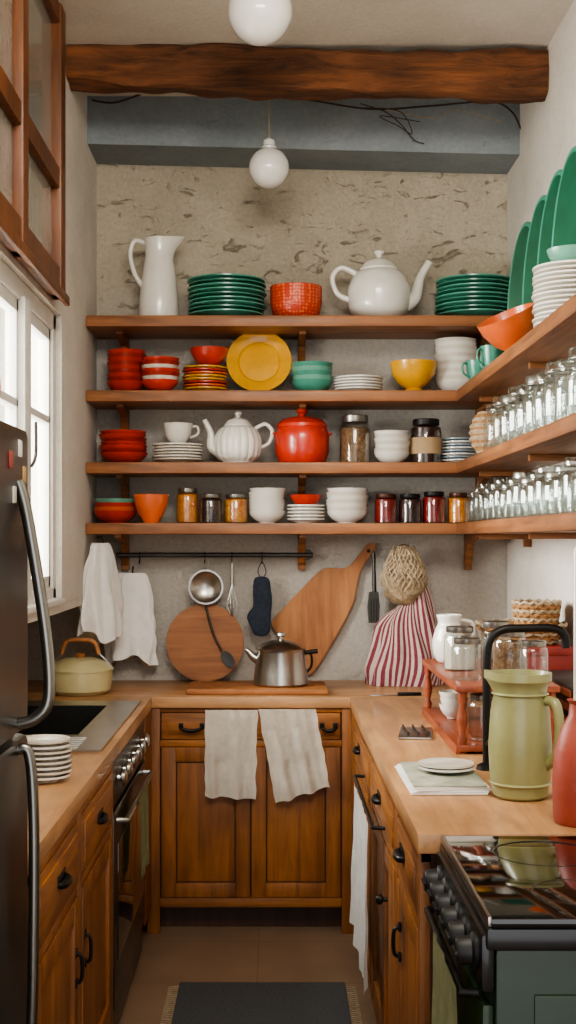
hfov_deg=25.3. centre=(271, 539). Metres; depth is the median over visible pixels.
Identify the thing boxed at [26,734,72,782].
plates
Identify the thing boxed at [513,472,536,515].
storage jar
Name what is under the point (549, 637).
wicker tray
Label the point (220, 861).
base cabinet
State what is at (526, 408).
mason jar
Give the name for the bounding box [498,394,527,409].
mason jar
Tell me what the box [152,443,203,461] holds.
saucers
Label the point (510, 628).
kitchen faucet
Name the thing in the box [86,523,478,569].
wooden shelf
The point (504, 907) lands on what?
range
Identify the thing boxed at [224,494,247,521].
jam jar
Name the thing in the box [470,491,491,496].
storage jar
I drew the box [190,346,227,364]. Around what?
bowl
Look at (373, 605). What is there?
slotted spatula
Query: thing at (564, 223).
oval platter
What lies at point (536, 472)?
storage jar
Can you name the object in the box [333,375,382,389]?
plates
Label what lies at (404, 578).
net bag
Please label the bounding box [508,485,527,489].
storage jar
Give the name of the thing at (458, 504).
jar
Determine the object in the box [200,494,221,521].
jam jar
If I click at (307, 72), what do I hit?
ceiling beam
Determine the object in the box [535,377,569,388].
mason jar
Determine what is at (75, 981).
base cabinet
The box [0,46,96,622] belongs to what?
wall
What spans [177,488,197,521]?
jam jar
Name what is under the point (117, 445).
dishes
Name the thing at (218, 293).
plates
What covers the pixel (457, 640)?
jar
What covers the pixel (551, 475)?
storage jar
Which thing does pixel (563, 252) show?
bowl
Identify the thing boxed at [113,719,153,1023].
oven
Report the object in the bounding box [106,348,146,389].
bowls
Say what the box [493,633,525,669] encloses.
jar
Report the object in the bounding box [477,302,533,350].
mixing bowl
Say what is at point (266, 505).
bowls
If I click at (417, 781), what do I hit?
folded napkins
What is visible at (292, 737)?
linen towel
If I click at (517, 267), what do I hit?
oval platter
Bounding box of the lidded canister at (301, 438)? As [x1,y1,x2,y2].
[272,409,331,461]
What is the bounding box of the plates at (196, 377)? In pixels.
[182,365,227,389]
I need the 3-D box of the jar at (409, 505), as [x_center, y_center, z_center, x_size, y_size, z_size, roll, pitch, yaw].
[0.569,-0.129,5.290,0.096,0.120,0.096,0,0,0]
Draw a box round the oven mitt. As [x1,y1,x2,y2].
[247,562,271,635]
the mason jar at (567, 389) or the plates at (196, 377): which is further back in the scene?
the plates at (196, 377)
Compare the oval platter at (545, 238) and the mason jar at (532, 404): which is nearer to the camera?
the oval platter at (545, 238)
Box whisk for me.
[226,563,237,614]
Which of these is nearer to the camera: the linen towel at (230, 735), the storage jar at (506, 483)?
the storage jar at (506, 483)
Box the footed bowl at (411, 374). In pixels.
[390,359,436,389]
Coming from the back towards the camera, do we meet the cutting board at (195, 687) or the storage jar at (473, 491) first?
the cutting board at (195, 687)
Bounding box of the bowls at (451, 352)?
[434,337,476,389]
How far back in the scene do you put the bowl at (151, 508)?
5.16 m
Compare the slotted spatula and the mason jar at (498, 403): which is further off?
the slotted spatula
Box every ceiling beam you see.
[66,44,548,105]
[87,96,519,173]
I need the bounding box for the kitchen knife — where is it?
[370,692,420,695]
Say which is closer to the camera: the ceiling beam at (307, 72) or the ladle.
the ceiling beam at (307, 72)
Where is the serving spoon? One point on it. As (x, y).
(227, 658)
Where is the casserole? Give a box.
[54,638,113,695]
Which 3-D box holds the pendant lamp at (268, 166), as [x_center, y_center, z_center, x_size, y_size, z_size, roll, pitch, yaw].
[-0.011,-1.573,4.950,0.154,0.431,0.154,0,0,0]
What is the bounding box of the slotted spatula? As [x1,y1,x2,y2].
[367,553,379,622]
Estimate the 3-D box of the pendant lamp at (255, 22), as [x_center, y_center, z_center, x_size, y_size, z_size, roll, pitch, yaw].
[-0.037,-1.671,4.000,0.200,0.252,0.200,0,0,0]
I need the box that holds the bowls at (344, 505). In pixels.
[326,488,367,522]
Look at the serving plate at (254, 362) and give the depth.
5.31 m
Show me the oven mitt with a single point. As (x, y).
(259, 616)
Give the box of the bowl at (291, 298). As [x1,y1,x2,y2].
[270,282,321,314]
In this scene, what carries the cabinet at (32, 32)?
in the wall at (76, 345)
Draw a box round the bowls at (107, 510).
[93,498,136,522]
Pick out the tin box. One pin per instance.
(553, 656)
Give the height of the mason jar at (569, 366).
0.165 m
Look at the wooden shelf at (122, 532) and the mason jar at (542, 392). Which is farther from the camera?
the wooden shelf at (122, 532)
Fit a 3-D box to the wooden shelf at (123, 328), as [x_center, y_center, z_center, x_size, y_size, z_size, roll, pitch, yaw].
[0.128,-0.799,5.289,1.741,0.195,0.338,0,0,0]
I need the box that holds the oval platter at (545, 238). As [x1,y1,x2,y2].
[537,169,562,264]
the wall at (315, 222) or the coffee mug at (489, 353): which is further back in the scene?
the wall at (315, 222)
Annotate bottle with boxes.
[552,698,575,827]
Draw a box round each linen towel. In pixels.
[205,710,257,799]
[258,709,329,802]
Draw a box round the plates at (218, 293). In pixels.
[187,273,266,314]
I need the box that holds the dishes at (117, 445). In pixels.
[99,429,147,461]
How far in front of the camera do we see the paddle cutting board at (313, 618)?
5.43 m
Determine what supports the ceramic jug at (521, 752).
on the countertop
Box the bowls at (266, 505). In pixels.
[248,488,285,522]
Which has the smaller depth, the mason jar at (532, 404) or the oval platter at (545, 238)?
the oval platter at (545, 238)
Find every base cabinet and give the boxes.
[28,710,150,1023]
[147,708,353,933]
[351,711,437,1023]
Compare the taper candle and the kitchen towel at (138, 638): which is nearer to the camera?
the taper candle
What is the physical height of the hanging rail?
0.059 m
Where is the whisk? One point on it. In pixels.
(232, 588)
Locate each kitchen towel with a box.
[104,566,158,667]
[139,782,149,880]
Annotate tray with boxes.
[398,724,432,739]
[475,618,567,644]
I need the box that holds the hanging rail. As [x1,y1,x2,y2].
[116,550,312,563]
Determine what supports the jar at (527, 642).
on the rack
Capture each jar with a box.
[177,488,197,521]
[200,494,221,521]
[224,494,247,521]
[339,414,369,461]
[375,494,396,521]
[399,494,420,521]
[410,418,441,461]
[423,491,444,521]
[445,625,474,669]
[448,493,469,521]
[454,637,479,644]
[467,495,486,520]
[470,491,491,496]
[470,692,492,701]
[482,620,509,628]
[486,410,514,418]
[488,485,509,488]
[493,403,518,406]
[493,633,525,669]
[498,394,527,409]
[502,485,523,495]
[504,483,523,518]
[507,393,536,400]
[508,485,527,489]
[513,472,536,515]
[517,391,546,396]
[520,408,546,413]
[520,477,544,484]
[520,486,541,487]
[521,639,545,646]
[525,374,558,391]
[528,404,554,408]
[528,477,554,514]
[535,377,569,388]
[536,399,563,402]
[536,472,565,513]
[542,370,575,425]
[542,471,572,514]
[542,476,563,482]
[545,387,574,400]
[549,480,574,485]
[554,471,575,511]
[555,389,575,393]
[557,366,575,371]
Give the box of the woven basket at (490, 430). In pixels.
[469,411,521,453]
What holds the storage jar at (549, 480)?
on the wooden shelf at (563, 525)
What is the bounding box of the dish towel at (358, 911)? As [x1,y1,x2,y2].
[349,774,384,992]
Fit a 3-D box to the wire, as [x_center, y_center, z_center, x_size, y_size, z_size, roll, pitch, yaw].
[0.154,-1.707,5.162,1.758,0.231,0.012,0,0,0]
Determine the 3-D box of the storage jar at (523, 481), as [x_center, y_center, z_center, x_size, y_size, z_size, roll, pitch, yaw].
[0.795,-0.129,3.918,0.092,0.120,0.092,0,0,0]
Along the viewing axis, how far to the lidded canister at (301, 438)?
5.19 m
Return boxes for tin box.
[526,641,572,669]
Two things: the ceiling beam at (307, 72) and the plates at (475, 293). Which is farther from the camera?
the plates at (475, 293)
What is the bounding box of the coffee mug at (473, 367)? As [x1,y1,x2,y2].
[461,359,481,379]
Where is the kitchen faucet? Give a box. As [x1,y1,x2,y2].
[476,624,569,770]
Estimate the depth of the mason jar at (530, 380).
3.79 m
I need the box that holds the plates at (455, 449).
[441,437,476,461]
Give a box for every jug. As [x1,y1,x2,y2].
[432,614,474,662]
[484,669,563,801]
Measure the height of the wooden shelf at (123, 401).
0.195 m
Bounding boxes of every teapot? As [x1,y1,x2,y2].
[202,411,273,461]
[330,250,431,314]
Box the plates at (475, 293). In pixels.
[434,273,509,314]
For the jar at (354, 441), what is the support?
on the wooden shelf at (122, 471)
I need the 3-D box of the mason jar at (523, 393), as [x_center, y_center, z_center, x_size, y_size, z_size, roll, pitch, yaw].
[0.800,-0.400,4.100,0.110,0.175,0.110,0,0,0]
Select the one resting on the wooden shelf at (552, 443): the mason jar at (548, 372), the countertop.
the mason jar at (548, 372)
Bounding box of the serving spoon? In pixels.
[204,605,234,667]
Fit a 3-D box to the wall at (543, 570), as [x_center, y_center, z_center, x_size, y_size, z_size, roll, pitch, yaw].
[1.100,-0.147,2.430,0.200,3.285,6.060,0,0,0]
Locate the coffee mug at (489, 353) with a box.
[476,345,504,367]
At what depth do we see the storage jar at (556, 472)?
3.44 m
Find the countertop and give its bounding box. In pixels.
[28,680,575,875]
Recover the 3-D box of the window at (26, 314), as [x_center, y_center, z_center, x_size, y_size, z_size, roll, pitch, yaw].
[-0.772,-0.285,3.925,0.096,1.020,1.250,0,0,0]
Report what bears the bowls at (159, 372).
on the wooden shelf at (123, 401)
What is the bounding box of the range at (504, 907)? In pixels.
[421,835,575,1023]
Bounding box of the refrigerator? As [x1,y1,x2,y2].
[0,420,55,1023]
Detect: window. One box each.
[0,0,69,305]
[0,259,55,604]
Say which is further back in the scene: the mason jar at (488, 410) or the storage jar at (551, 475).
the mason jar at (488, 410)
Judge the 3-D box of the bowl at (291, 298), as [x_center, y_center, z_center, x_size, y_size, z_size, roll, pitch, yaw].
[0.099,-0.969,5.290,0.214,0.142,0.214,0,0,0]
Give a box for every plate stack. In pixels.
[418,758,474,773]
[531,260,575,327]
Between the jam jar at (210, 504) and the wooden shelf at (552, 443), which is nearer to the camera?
the wooden shelf at (552, 443)
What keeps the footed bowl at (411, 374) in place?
on the wooden shelf at (123, 401)
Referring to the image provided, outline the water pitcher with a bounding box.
[128,236,185,314]
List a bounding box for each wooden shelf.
[86,315,494,360]
[86,390,511,429]
[86,462,508,512]
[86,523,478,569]
[457,294,575,409]
[457,412,575,475]
[457,512,575,546]
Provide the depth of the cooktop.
4.57 m
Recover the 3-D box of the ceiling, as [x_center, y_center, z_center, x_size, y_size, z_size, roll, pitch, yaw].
[-0.050,-1.840,2.530,2.500,0.100,6.260,0,0,0]
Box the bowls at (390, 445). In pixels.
[373,430,409,461]
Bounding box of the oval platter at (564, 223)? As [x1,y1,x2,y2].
[551,146,575,261]
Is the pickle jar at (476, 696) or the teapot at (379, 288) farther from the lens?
the teapot at (379, 288)
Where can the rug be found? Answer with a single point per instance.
(194, 1002)
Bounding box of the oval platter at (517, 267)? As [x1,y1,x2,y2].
[507,221,530,309]
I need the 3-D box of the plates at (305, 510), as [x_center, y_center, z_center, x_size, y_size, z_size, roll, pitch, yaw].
[0.140,-0.128,5.290,0.156,0.116,0.156,0,0,0]
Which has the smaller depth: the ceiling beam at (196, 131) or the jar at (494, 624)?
the jar at (494, 624)
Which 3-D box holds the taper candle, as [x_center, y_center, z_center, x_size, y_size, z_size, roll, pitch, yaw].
[0.645,0.196,2.700,0.022,0.393,0.022,0,0,0]
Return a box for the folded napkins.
[394,762,491,794]
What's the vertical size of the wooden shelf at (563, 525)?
0.095 m
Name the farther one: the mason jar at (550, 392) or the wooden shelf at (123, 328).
the wooden shelf at (123, 328)
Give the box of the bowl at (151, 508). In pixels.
[133,494,168,522]
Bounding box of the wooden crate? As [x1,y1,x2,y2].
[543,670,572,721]
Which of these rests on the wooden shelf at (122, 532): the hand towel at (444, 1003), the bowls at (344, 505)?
the bowls at (344, 505)
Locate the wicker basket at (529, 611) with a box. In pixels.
[511,598,561,624]
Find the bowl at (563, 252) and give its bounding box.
[546,244,575,261]
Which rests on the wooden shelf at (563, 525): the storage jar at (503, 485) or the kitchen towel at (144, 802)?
the storage jar at (503, 485)
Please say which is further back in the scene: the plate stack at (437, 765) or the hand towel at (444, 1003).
the plate stack at (437, 765)
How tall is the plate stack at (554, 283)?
0.185 m
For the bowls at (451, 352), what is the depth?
5.26 m
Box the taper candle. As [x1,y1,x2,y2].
[573,547,575,700]
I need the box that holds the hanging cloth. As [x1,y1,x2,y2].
[77,536,123,643]
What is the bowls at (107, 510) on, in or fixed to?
on the wooden shelf at (122, 532)
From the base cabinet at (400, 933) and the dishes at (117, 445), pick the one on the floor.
the base cabinet at (400, 933)
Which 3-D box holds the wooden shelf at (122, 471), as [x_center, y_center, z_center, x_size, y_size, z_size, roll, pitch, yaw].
[0.128,-0.213,5.289,1.741,0.195,0.338,0,0,0]
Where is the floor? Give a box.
[118,922,376,1023]
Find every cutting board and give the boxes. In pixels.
[166,604,243,680]
[186,681,327,694]
[271,543,375,673]
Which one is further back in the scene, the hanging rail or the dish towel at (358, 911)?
the hanging rail
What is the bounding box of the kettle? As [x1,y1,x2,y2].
[245,632,317,687]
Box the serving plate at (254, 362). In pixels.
[227,334,290,389]
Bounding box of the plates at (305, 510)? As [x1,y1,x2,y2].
[287,494,324,522]
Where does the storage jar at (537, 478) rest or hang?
on the wooden shelf at (563, 525)
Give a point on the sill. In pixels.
(56, 601)
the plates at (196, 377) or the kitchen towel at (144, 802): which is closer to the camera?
the kitchen towel at (144, 802)
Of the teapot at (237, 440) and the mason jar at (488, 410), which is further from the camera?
the teapot at (237, 440)
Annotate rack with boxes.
[422,659,559,753]
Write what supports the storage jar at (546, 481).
on the wooden shelf at (563, 525)
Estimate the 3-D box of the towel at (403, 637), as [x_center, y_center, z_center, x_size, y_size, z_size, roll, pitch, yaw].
[0.566,0.370,5.290,0.366,0.448,0.217,0,0,0]
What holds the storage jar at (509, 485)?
on the wooden shelf at (563, 525)
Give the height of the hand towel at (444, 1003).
0.483 m
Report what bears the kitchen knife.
on the countertop
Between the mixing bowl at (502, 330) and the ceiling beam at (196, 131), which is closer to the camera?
the mixing bowl at (502, 330)
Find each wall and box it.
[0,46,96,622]
[0,164,506,679]
[507,0,575,644]
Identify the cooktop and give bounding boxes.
[18,701,140,751]
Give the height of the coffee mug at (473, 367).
0.090 m
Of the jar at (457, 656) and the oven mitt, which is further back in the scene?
the oven mitt
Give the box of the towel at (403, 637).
[365,585,445,686]
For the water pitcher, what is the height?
0.352 m
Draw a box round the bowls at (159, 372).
[141,356,179,389]
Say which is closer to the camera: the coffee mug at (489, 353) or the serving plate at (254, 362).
the coffee mug at (489, 353)
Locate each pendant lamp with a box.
[228,0,291,45]
[249,97,288,187]
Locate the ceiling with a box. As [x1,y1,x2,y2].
[58,0,572,95]
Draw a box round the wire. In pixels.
[92,94,520,143]
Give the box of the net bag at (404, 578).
[380,543,427,604]
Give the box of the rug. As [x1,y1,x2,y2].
[160,982,362,1023]
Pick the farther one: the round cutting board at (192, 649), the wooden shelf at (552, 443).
the round cutting board at (192, 649)
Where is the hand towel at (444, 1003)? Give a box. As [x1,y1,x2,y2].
[431,932,456,1023]
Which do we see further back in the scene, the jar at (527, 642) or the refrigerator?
the jar at (527, 642)
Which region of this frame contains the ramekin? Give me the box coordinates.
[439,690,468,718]
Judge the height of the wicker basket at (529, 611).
0.130 m
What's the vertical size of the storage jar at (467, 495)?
0.120 m
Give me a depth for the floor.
4.57 m
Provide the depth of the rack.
3.82 m
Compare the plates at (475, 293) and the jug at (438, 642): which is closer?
the jug at (438, 642)
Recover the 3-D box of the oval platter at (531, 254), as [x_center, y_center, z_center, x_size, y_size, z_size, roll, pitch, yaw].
[0.930,-0.901,4.471,0.042,0.600,0.210,0,0,-20]
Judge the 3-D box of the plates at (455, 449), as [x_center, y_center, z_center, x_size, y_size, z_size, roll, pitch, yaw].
[0.774,-0.365,5.308,0.161,0.106,0.155,0,0,-5]
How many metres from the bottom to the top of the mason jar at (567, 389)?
0.175 m
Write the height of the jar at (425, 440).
0.185 m
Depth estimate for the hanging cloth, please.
5.11 m
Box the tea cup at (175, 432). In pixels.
[163,422,199,442]
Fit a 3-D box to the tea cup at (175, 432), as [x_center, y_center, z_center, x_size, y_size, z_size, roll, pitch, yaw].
[-0.385,-0.438,5.290,0.127,0.082,0.127,0,0,35]
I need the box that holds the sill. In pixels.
[28,597,65,613]
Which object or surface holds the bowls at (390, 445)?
on the wooden shelf at (122, 471)
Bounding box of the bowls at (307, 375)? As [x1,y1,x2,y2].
[291,361,332,389]
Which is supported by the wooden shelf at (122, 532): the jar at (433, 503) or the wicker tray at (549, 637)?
the jar at (433, 503)
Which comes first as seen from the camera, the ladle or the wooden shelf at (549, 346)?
the wooden shelf at (549, 346)
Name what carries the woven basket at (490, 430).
on the wooden shelf at (552, 443)
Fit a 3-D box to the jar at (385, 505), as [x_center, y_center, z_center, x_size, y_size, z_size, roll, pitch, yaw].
[0.470,-0.129,5.290,0.096,0.120,0.096,0,0,0]
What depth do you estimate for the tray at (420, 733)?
3.90 m
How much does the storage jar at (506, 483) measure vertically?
0.132 m
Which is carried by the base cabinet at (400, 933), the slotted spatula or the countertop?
the countertop
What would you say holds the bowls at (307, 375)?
on the wooden shelf at (123, 401)
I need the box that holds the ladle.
[188,558,222,604]
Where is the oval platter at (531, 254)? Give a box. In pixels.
[522,195,546,304]

